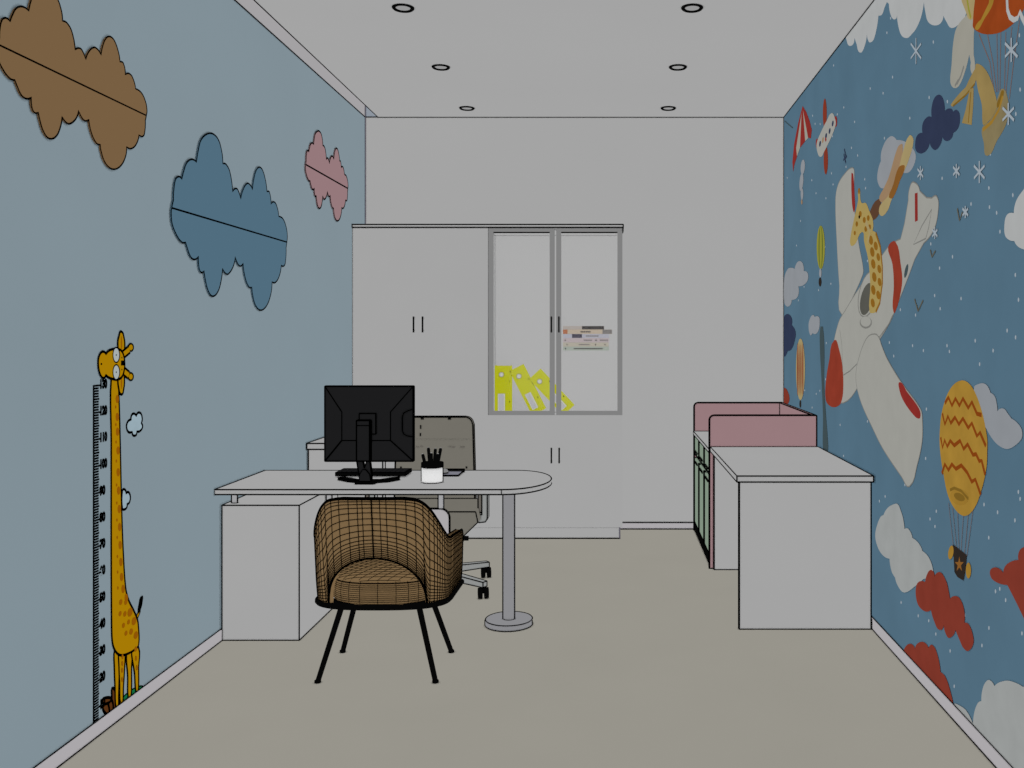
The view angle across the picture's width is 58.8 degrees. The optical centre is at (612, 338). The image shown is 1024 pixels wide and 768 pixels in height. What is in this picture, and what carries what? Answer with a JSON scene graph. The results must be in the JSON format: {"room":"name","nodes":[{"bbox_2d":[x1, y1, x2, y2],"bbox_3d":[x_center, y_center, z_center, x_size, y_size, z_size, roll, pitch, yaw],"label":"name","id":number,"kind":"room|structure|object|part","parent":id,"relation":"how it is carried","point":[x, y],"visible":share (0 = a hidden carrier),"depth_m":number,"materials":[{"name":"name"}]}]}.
{"room":"examination room","nodes":[
{"label":"examination room","id":0,"kind":"room"},
{"bbox_2d":[0,0,364,767],"bbox_3d":[-2.002,-0.126,3.300,0.100,3.251,7.800,0,0,0],"label":"wall","id":1,"kind":"structure","parent":0,"point":[226,390],"depth_m":3.78,"materials":[{"name":"blue paint"}]},
{"bbox_2d":[0,0,146,169],"bbox_3d":[-1.949,-0.933,3.303,0.007,0.551,0.926,0,0,0],"label":"cloud wall decoration","id":2,"kind":"object","parent":1,"relation":"attached to","point":[39,53],"visible":1,"depth_m":3.22,"materials":[{"name":"brown"}]},
{"bbox_2d":[93,330,142,722],"bbox_3d":[-1.951,0.717,3.567,0.002,1.503,0.371,0,0,0],"label":"chart","id":3,"kind":"object","parent":1,"relation":"attached to","point":[125,633],"visible":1,"depth_m":3.53,"materials":[{"name":"yellow"}]},
{"bbox_2d":[33,629,221,767],"bbox_3d":[-1.946,1.472,3.250,0.015,0.059,7.700,0,0,0],"label":"baseboard","id":4,"kind":"structure","parent":1,"relation":"attached to","point":[72,747],"depth_m":3.59,"materials":[{"name":"grey wood"}]},
{"bbox_2d":[170,132,287,310],"bbox_3d":[-1.949,-0.579,4.677,0.007,0.848,1.427,0,0,0],"label":"cloud wall decoration","id":5,"kind":"object","parent":1,"relation":"attached to","point":[219,226],"visible":1,"depth_m":4.51,"materials":[{"name":"blue paint"}]},
{"bbox_2d":[235,0,377,116],"bbox_3d":[-1.999,-1.929,3.300,0.106,0.364,7.800,0,0,0],"label":"trim","id":6,"kind":"structure","parent":1,"relation":"attached to","point":[250,6],"depth_m":5.60,"materials":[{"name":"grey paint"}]},
{"bbox_2d":[304,130,347,221],"bbox_3d":[-1.949,-1.107,6.164,0.007,0.555,0.930,0,0,0],"label":"panel","id":7,"kind":"object","parent":1,"relation":"attached to","point":[326,176],"visible":1,"depth_m":6.10,"materials":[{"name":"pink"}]},
{"bbox_2d":[365,106,365,223],"bbox_3d":[-1.950,-0.276,7.098,0.008,3.551,0.008,0,0,45],"label":"trim","id":8,"kind":"structure","parent":1,"relation":"attached to","point":[365,106],"depth_m":7.09,"materials":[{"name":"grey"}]},
{"bbox_2d":[366,107,376,116],"bbox_3d":[-1.902,-1.929,7.147,0.100,0.364,0.106,0,0,0],"label":"trim","id":9,"kind":"structure","parent":1,"relation":"attached to","point":[369,113],"depth_m":7.10,"materials":[{"name":"grey"}]},
{"bbox_2d":[58,530,994,767],"bbox_3d":[-0.300,1.550,3.300,3.505,0.100,7.800,0,0,0],"label":"floor","id":10,"kind":"structure","parent":0,"point":[634,653],"depth_m":3.82,"materials":[{"name":"plastic"}]},
{"bbox_2d":[306,437,393,496],"bbox_3d":[-1.696,1.082,6.215,0.510,0.844,0.980,0,0,0],"label":"base cabinet","id":11,"kind":"object","parent":10,"relation":"on","point":[315,448],"visible":0.1,"depth_m":5.75,"materials":[{"name":"white wood"}]},
{"bbox_3d":[-1.696,0.684,6.215,0.510,0.047,0.979,0,0,0],"label":"panel","id":12,"kind":"part","parent":11,"relation":"part of","materials":[{"name":"white wood"}]},
{"bbox_3d":[-1.457,1.101,6.221,0.022,0.801,0.964,0,0,0],"label":"panel","id":13,"kind":"part","parent":11,"relation":"part of","materials":[{"name":"white wood"}]},
{"bbox_2d":[214,470,551,640],"bbox_3d":[-1.135,1.119,4.755,1.633,0.768,0.697,0,0,0],"label":"desk","id":14,"kind":"object","parent":10,"relation":"on","point":[269,591],"visible":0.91,"depth_m":4.48,"materials":[{"name":"white wood"}]},
{"bbox_3d":[-1.904,0.795,4.540,0.038,0.064,0.033,0,0,0],"label":"spacer post","id":15,"kind":"part","parent":14,"relation":"part of","materials":[{"name":"silver metal"}]},
{"bbox_2d":[324,385,414,483],"bbox_3d":[-1.248,0.487,4.632,0.462,0.499,0.199,0,0,0],"label":"computer monitor","id":16,"kind":"object","parent":14,"relation":"on","point":[368,424],"visible":1,"depth_m":4.59,"materials":[{"name":"black plastic"}]},
{"bbox_3d":[-1.244,0.430,4.571,0.089,0.109,0.014,0,0,0],"label":"mount plate","id":17,"kind":"part","parent":16,"relation":"part of","materials":[{"name":"black plastic"}]},
{"bbox_2d":[335,468,411,476],"bbox_3d":[-1.292,0.723,4.875,0.377,0.029,0.154,0,0,0],"label":"keyboard","id":18,"kind":"object","parent":14,"relation":"on","point":[344,472],"visible":0.76,"depth_m":4.81,"materials":[{"name":"black plastic"}]},
{"bbox_2d":[421,461,443,483],"bbox_3d":[-0.928,0.685,4.637,0.117,0.103,0.115,0,0,0],"label":"pen cup","id":19,"kind":"object","parent":14,"relation":"on","point":[431,473],"visible":0.98,"depth_m":4.59,"materials":[{"name":"white metal"}]},
{"bbox_2d":[421,453,425,462],"bbox_3d":[-0.959,0.656,4.623,0.048,0.139,0.016,0,0,-24],"label":"pen","id":20,"kind":"object","parent":19,"relation":"in","point":[422,455],"visible":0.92,"depth_m":4.61,"materials":[{"name":"black plastic"}]},
{"bbox_2d":[427,447,429,462],"bbox_3d":[-0.944,0.642,4.650,0.036,0.166,0.017,0,0,34],"label":"pen","id":21,"kind":"object","parent":19,"relation":"in","point":[428,448],"visible":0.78,"depth_m":4.65,"materials":[{"name":"black plastic"}]},
{"bbox_2d":[430,452,432,462],"bbox_3d":[-0.930,0.653,4.621,0.016,0.143,0.030,0,0,-12],"label":"pen","id":22,"kind":"object","parent":19,"relation":"in","point":[431,453],"visible":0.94,"depth_m":4.61,"materials":[{"name":"black plastic"}]},
{"bbox_2d":[433,448,436,462],"bbox_3d":[-0.920,0.644,4.645,0.029,0.162,0.017,0,0,-35],"label":"pen","id":23,"kind":"object","parent":19,"relation":"in","point":[435,449],"visible":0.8,"depth_m":4.64,"materials":[{"name":"black plastic"}]},
{"bbox_2d":[435,453,438,462],"bbox_3d":[-0.909,0.656,4.627,0.041,0.139,0.016,0,0,19],"label":"pen","id":24,"kind":"object","parent":19,"relation":"in","point":[437,454],"visible":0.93,"depth_m":4.62,"materials":[{"name":"black plastic"}]},
{"bbox_2d":[438,447,441,462],"bbox_3d":[-0.903,0.643,4.648,0.047,0.165,0.016,0,0,-20],"label":"pen","id":25,"kind":"object","parent":19,"relation":"in","point":[440,448],"visible":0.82,"depth_m":4.64,"materials":[{"name":"black plastic"}]},
{"bbox_3d":[-0.930,0.841,4.884,0.034,0.158,0.034,0,0,45],"label":"spacer post","id":26,"kind":"part","parent":14,"relation":"part of","materials":[{"name":"silver metal"}]},
{"bbox_3d":[-1.216,1.060,4.884,0.672,0.288,0.026,0,0,0],"label":"modesty panel","id":27,"kind":"part","parent":14,"relation":"part of","materials":[{"name":"grey wood"}]},
{"bbox_2d":[444,468,464,475],"bbox_3d":[-0.921,0.728,4.915,0.205,0.018,0.177,0,0,0],"label":"mouse pad","id":28,"kind":"object","parent":14,"relation":"on","point":[451,471],"visible":0.44,"depth_m":4.97,"materials":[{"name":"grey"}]},
{"bbox_3d":[-0.544,1.117,4.730,0.069,0.709,0.066,0,0,0],"label":"column leg","id":29,"kind":"part","parent":14,"relation":"part of","materials":[{"name":"grey metal"}]},
{"bbox_2d":[313,497,463,683],"bbox_3d":[-1.039,1.090,4.131,0.644,0.820,0.573,0,0,0],"label":"armchair","id":30,"kind":"object","parent":10,"relation":"on","point":[372,553],"visible":1,"depth_m":3.94,"materials":[{"name":"beige fabric"}]},
{"bbox_3d":[-1.245,1.337,3.965,0.138,0.326,0.029,0,0,-40],"label":"leg","id":31,"kind":"part","parent":30,"relation":"part of","materials":[{"name":"black metal"}]},
{"bbox_3d":[-1.245,1.337,4.275,0.146,0.326,0.029,0,0,37],"label":"leg","id":32,"kind":"part","parent":30,"relation":"part of","materials":[{"name":"black metal"}]},
{"bbox_3d":[-1.034,1.111,4.185,0.493,0.133,0.451,0,0,0],"label":"seat","id":33,"kind":"part","parent":30,"relation":"part of","materials":[{"name":"beige fabric"}]},
{"bbox_3d":[-1.034,1.175,4.155,0.440,0.013,0.350,0,0,0],"label":"seat","id":34,"kind":"part","parent":30,"relation":"part of","materials":[{"name":"black"}]},
{"bbox_3d":[-0.816,1.337,3.965,0.139,0.326,0.029,0,0,39],"label":"leg","id":35,"kind":"part","parent":30,"relation":"part of","materials":[{"name":"black metal"}]},
{"bbox_3d":[-0.818,1.337,4.275,0.145,0.326,0.029,0,0,-37],"label":"leg","id":36,"kind":"part","parent":30,"relation":"part of","materials":[{"name":"black metal"}]},
{"bbox_2d":[365,416,490,598],"bbox_3d":[-1.110,0.987,5.387,0.799,1.023,0.812,0,0,0],"label":"office chair","id":37,"kind":"object","parent":10,"relation":"on","point":[455,435],"visible":0.38,"depth_m":5.55,"materials":[{"name":"grey"}]},
{"bbox_3d":[-1.097,0.765,5.572,0.510,0.579,0.055,0,0,0],"label":"backrest","id":38,"kind":"part","parent":37,"relation":"part of","materials":[{"name":"beige"}]},
{"bbox_3d":[-1.085,1.056,5.338,0.642,0.151,0.423,0,0,0],"label":"seat","id":39,"kind":"part","parent":37,"relation":"part of","materials":[{"name":"beige"}]},
{"bbox_3d":[-0.896,1.401,5.291,0.376,0.068,0.061,0,0,30],"label":"arm","id":40,"kind":"part","parent":37,"relation":"part of","materials":[{"name":"grey"}]},
{"bbox_3d":[-0.923,1.401,5.546,0.376,0.068,0.061,0,0,-42],"label":"arm","id":41,"kind":"part","parent":37,"relation":"part of","materials":[{"name":"grey metal"}]},
{"bbox_3d":[-0.759,0.942,5.280,0.070,0.261,0.287,0,0,0],"label":"armrest","id":42,"kind":"part","parent":37,"relation":"part of","materials":[{"name":"grey plastic"}]},
{"bbox_2d":[352,224,623,538],"bbox_3d":[-0.935,0.319,6.910,2.041,2.364,0.365,0,0,0],"label":"storage cabinet","id":43,"kind":"object","parent":10,"relation":"on","point":[436,307],"visible":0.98,"depth_m":6.75,"materials":[{"name":"grey wood"}]},
{"bbox_3d":[-1.699,0.289,6.758,0.503,2.246,0.017,0,0,0],"label":"door","id":44,"kind":"part","parent":43,"relation":"part of","materials":[{"name":"white wood"}]},
{"bbox_3d":[-1.191,0.289,6.758,0.514,2.246,0.017,0,0,0],"label":"door","id":45,"kind":"part","parent":43,"relation":"part of","materials":[{"name":"white wood"}]},
{"bbox_3d":[-0.935,-0.835,6.913,2.041,0.057,0.360,0,0,0],"label":"cornice","id":46,"kind":"part","parent":43,"relation":"part of","materials":[{"name":"white wood"}]},
{"bbox_2d":[495,365,511,410],"bbox_3d":[-0.828,0.389,6.830,0.121,0.376,0.103,0,0,0],"label":"file","id":47,"kind":"object","parent":43,"relation":"on","point":[503,377],"visible":0.97,"depth_m":6.78,"materials":[{"name":"yellow plastic"}]},
{"bbox_3d":[-0.682,-0.130,6.758,0.496,1.402,0.017,0,0,0],"label":"glass door","id":48,"kind":"part","parent":43,"relation":"part of","materials":[{"name":"grey"}]},
{"bbox_3d":[-0.681,0.992,6.758,0.505,0.841,0.017,0,0,0],"label":"door","id":49,"kind":"part","parent":43,"relation":"part of","materials":[{"name":"white wood"}]},
{"bbox_2d":[510,364,545,410],"bbox_3d":[-0.642,0.385,6.830,0.269,0.385,0.103,0,0,0],"label":"file","id":50,"kind":"object","parent":43,"relation":"on","point":[520,375],"visible":0.98,"depth_m":6.78,"materials":[{"name":"yellow plastic"}]},
{"bbox_2d":[530,369,573,410],"bbox_3d":[-0.460,0.402,6.830,0.337,0.350,0.103,0,0,0],"label":"file","id":51,"kind":"object","parent":43,"relation":"on","point":[539,379],"visible":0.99,"depth_m":6.78,"materials":[{"name":"yellow plastic"}]},
{"bbox_3d":[-0.401,-0.109,6.739,0.011,0.120,0.022,0,0,0],"label":"handle","id":52,"kind":"part","parent":43,"relation":"part of","materials":[{"name":"black metal"}]},
{"bbox_3d":[-0.399,0.872,6.739,0.011,0.116,0.022,0,0,0],"label":"handle","id":53,"kind":"part","parent":43,"relation":"part of","materials":[{"name":"black metal"}]},
{"bbox_2d":[563,347,608,350],"bbox_3d":[-0.200,0.072,6.882,0.347,0.030,0.201,0,0,0],"label":"book","id":54,"kind":"object","parent":43,"relation":"on","point":[564,348],"visible":0.99,"depth_m":6.78,"materials":[{"name":"grey paper"}]},
{"bbox_2d":[563,342,608,346],"bbox_3d":[-0.202,0.042,6.882,0.343,0.030,0.201,0,0,0],"label":"book","id":55,"kind":"object","parent":54,"relation":"on","point":[565,344],"visible":1,"depth_m":6.78,"materials":[{"name":"beige paper"}]},
{"bbox_2d":[563,338,608,341],"bbox_3d":[-0.200,0.009,6.882,0.347,0.034,0.201,0,0,0],"label":"book","id":56,"kind":"object","parent":55,"relation":"on","point":[564,339],"visible":0.98,"depth_m":6.78,"materials":[{"name":"grey paper"}]},
{"bbox_2d":[563,334,608,337],"bbox_3d":[-0.200,-0.023,6.882,0.347,0.030,0.201,0,0,0],"label":"book","id":57,"kind":"object","parent":56,"relation":"on","point":[564,335],"visible":1,"depth_m":6.78,"materials":[{"name":"grey paper"}]},
{"bbox_2d":[563,330,611,333],"bbox_3d":[-0.188,-0.055,6.882,0.369,0.034,0.201,0,0,0],"label":"book","id":58,"kind":"object","parent":57,"relation":"on","point":[564,331],"visible":0.98,"depth_m":6.78,"materials":[{"name":"beige paper"}]},
{"bbox_2d":[563,326,603,329],"bbox_3d":[-0.218,-0.085,6.882,0.309,0.026,0.201,0,0,0],"label":"book","id":59,"kind":"object","parent":58,"relation":"on","point":[564,327],"visible":1,"depth_m":6.78,"materials":[{"name":"grey paper"}]},
{"bbox_3d":[-0.177,0.992,6.758,0.503,0.841,0.017,0,0,0],"label":"door","id":60,"kind":"part","parent":43,"relation":"part of","materials":[{"name":"white wood"}]},
{"bbox_3d":[-0.174,-0.130,6.758,0.496,1.402,0.017,0,0,0],"label":"glass door","id":61,"kind":"part","parent":43,"relation":"part of","materials":[{"name":"grey"}]},
{"bbox_2d":[693,431,707,560],"bbox_3d":[0.969,1.109,6.476,0.679,0.780,1.144,0,0,0],"label":"base cabinet","id":62,"kind":"object","parent":10,"relation":"on","point":[700,437],"visible":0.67,"depth_m":6.48,"materials":[{"name":"green"}]},
{"bbox_3d":[0.648,0.826,6.833,0.018,0.148,0.414,0,0,0],"label":"drawer","id":63,"kind":"part","parent":62,"relation":"part of","materials":[{"name":"green"}]},
{"bbox_3d":[0.648,1.183,6.833,0.018,0.515,0.414,0,0,0],"label":"door","id":64,"kind":"part","parent":62,"relation":"part of","materials":[{"name":"green wood"}]},
{"bbox_2d":[693,431,707,451],"bbox_3d":[0.969,0.736,6.476,0.679,0.034,1.144,0,0,0],"label":"countertop","id":65,"kind":"structure","parent":62,"relation":"on","point":[702,436],"depth_m":6.63,"materials":[{"name":"white"}]},
{"bbox_2d":[693,402,816,568],"bbox_3d":[0.984,0.999,6.476,0.710,1.012,1.210,0,0,0],"label":"crib","id":66,"kind":"object","parent":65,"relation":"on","point":[726,423],"visible":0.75,"depth_m":5.88,"materials":[{"name":"pink wood"}]},
{"bbox_3d":[0.987,0.999,7.060,0.705,1.012,0.042,0,0,0],"label":"panel","id":67,"kind":"part","parent":66,"relation":"part of","materials":[{"name":"pink"}]},
{"bbox_3d":[1.322,0.972,6.476,0.033,0.953,1.145,0,0,0],"label":"panel","id":68,"kind":"part","parent":66,"relation":"part of","materials":[{"name":"pink"}]},
{"bbox_3d":[0.648,0.826,6.480,0.018,0.148,0.468,0,0,0],"label":"drawer","id":69,"kind":"part","parent":62,"relation":"part of","materials":[{"name":"green wood"}]},
{"bbox_3d":[0.648,1.183,6.480,0.018,0.515,0.468,0,0,0],"label":"door","id":70,"kind":"part","parent":62,"relation":"part of","materials":[{"name":"grey"}]},
{"bbox_3d":[0.648,0.826,6.123,0.018,0.148,0.422,0,0,0],"label":"drawer","id":71,"kind":"part","parent":62,"relation":"part of","materials":[{"name":"grey"}]},
{"bbox_3d":[0.648,1.183,6.123,0.018,0.515,0.422,0,0,0],"label":"door","id":72,"kind":"part","parent":62,"relation":"part of","materials":[{"name":"grey"}]},
{"bbox_2d":[710,446,873,629],"bbox_3d":[0.992,1.102,5.251,0.711,0.802,1.250,0,0,0],"label":"desk","id":73,"kind":"object","parent":10,"relation":"on","point":[794,523],"visible":1,"depth_m":4.65,"materials":[{"name":"white wood"}]},
{"bbox_3d":[0.998,1.117,5.857,0.684,0.772,0.034,0,0,0],"label":"panel","id":74,"kind":"part","parent":73,"relation":"part of","materials":[{"name":"white wood"}]},
{"bbox_3d":[0.995,1.117,4.660,0.688,0.771,0.033,0,0,0],"label":"panel","id":75,"kind":"part","parent":73,"relation":"part of","materials":[{"name":"white wood"}]},
{"bbox_2d":[255,0,872,116],"bbox_3d":[-0.300,-1.981,3.300,3.505,0.460,7.800,0,0,0],"label":"ceiling","id":76,"kind":"structure","parent":0,"point":[505,58],"depth_m":5.50,"materials":[{"name":"paint"}]},
{"bbox_2d":[392,3,413,12],"bbox_3d":[-1.106,-1.746,4.754,0.116,0.010,0.116,0,0,0],"label":"recessed light","id":77,"kind":"object","parent":76,"relation":"in","point":[400,7],"visible":1,"depth_m":4.75,"materials":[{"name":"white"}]},
{"bbox_2d":[432,64,449,70],"bbox_3d":[-1.104,-1.746,5.790,0.116,0.010,0.116,0,0,0],"label":"recessed light","id":78,"kind":"object","parent":76,"relation":"in","point":[440,67],"visible":1,"depth_m":5.79,"materials":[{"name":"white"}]},
{"bbox_2d":[459,106,474,110],"bbox_3d":[-1.103,-1.746,6.820,0.116,0.010,0.116,0,0,0],"label":"recessed light","id":79,"kind":"object","parent":76,"relation":"in","point":[464,108],"visible":1,"depth_m":6.83,"materials":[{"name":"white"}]},
{"bbox_2d":[661,106,675,110],"bbox_3d":[0.423,-1.746,6.820,0.116,0.010,0.116,0,0,0],"label":"recessed light","id":80,"kind":"object","parent":76,"relation":"in","point":[664,108],"visible":1,"depth_m":6.83,"materials":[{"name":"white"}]},
{"bbox_2d":[669,64,686,70],"bbox_3d":[0.421,-1.746,5.790,0.116,0.010,0.116,0,0,0],"label":"recessed light","id":81,"kind":"object","parent":76,"relation":"in","point":[676,67],"visible":1,"depth_m":5.79,"materials":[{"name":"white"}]},
{"bbox_2d":[681,3,702,12],"bbox_3d":[0.421,-1.746,4.754,0.116,0.010,0.116,0,0,0],"label":"recessed light","id":82,"kind":"object","parent":76,"relation":"in","point":[689,8],"visible":1,"depth_m":4.75,"materials":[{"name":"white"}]},
{"bbox_2d":[366,117,782,521],"bbox_3d":[-0.299,-0.126,7.150,3.307,3.251,0.100,0,0,0],"label":"wall","id":83,"kind":"structure","parent":0,"point":[698,202],"depth_m":7.10,"materials":[{"name":"white paint"}]},
{"bbox_2d":[378,117,783,117],"bbox_3d":[-0.250,-1.751,7.098,3.204,0.010,0.010,0,0,0],"label":"trim","id":84,"kind":"structure","parent":83,"relation":"attached to","point":[378,117],"depth_m":7.10,"materials":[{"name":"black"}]},
{"bbox_2d":[620,522,692,529],"bbox_3d":[-0.300,1.471,7.091,3.305,0.059,0.018,0,0,0],"label":"baseboard","id":85,"kind":"structure","parent":83,"relation":"attached to","point":[625,525],"depth_m":7.09,"materials":[{"name":"grey wood"}]},
{"bbox_2d":[783,118,783,401],"bbox_3d":[1.351,-0.126,7.099,0.005,3.251,0.005,0,0,45],"label":"trim","id":86,"kind":"structure","parent":83,"relation":"attached to","point":[783,118],"depth_m":7.10,"materials":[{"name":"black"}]},
{"bbox_2d":[784,0,873,116],"bbox_3d":[1.353,-1.751,3.250,0.008,0.008,7.700,0,0,0],"label":"trim","id":87,"kind":"structure","parent":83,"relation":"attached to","point":[873,0],"depth_m":5.53,"materials":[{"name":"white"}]},
{"bbox_3d":[1.404,-0.125,3.300,0.098,3.251,7.800,0,0,0],"label":"wall","id":88,"kind":"structure","parent":0,"visible":0},
{"bbox_2d":[784,0,1023,767],"bbox_3d":[1.352,-0.126,3.250,0.004,3.251,7.700,0,0,0],"label":"wall mural","id":89,"kind":"object","parent":88,"relation":"attached to","point":[904,152],"visible":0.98,"depth_m":3.85,"materials":[{"name":"blue"}]},
{"bbox_2d":[872,617,1012,767],"bbox_3d":[1.346,1.472,3.250,0.015,0.059,7.700,0,0,0],"label":"baseboard","id":90,"kind":"structure","parent":88,"relation":"attached to","point":[989,751],"depth_m":3.64,"materials":[{"name":"grey wood"}]}
]}

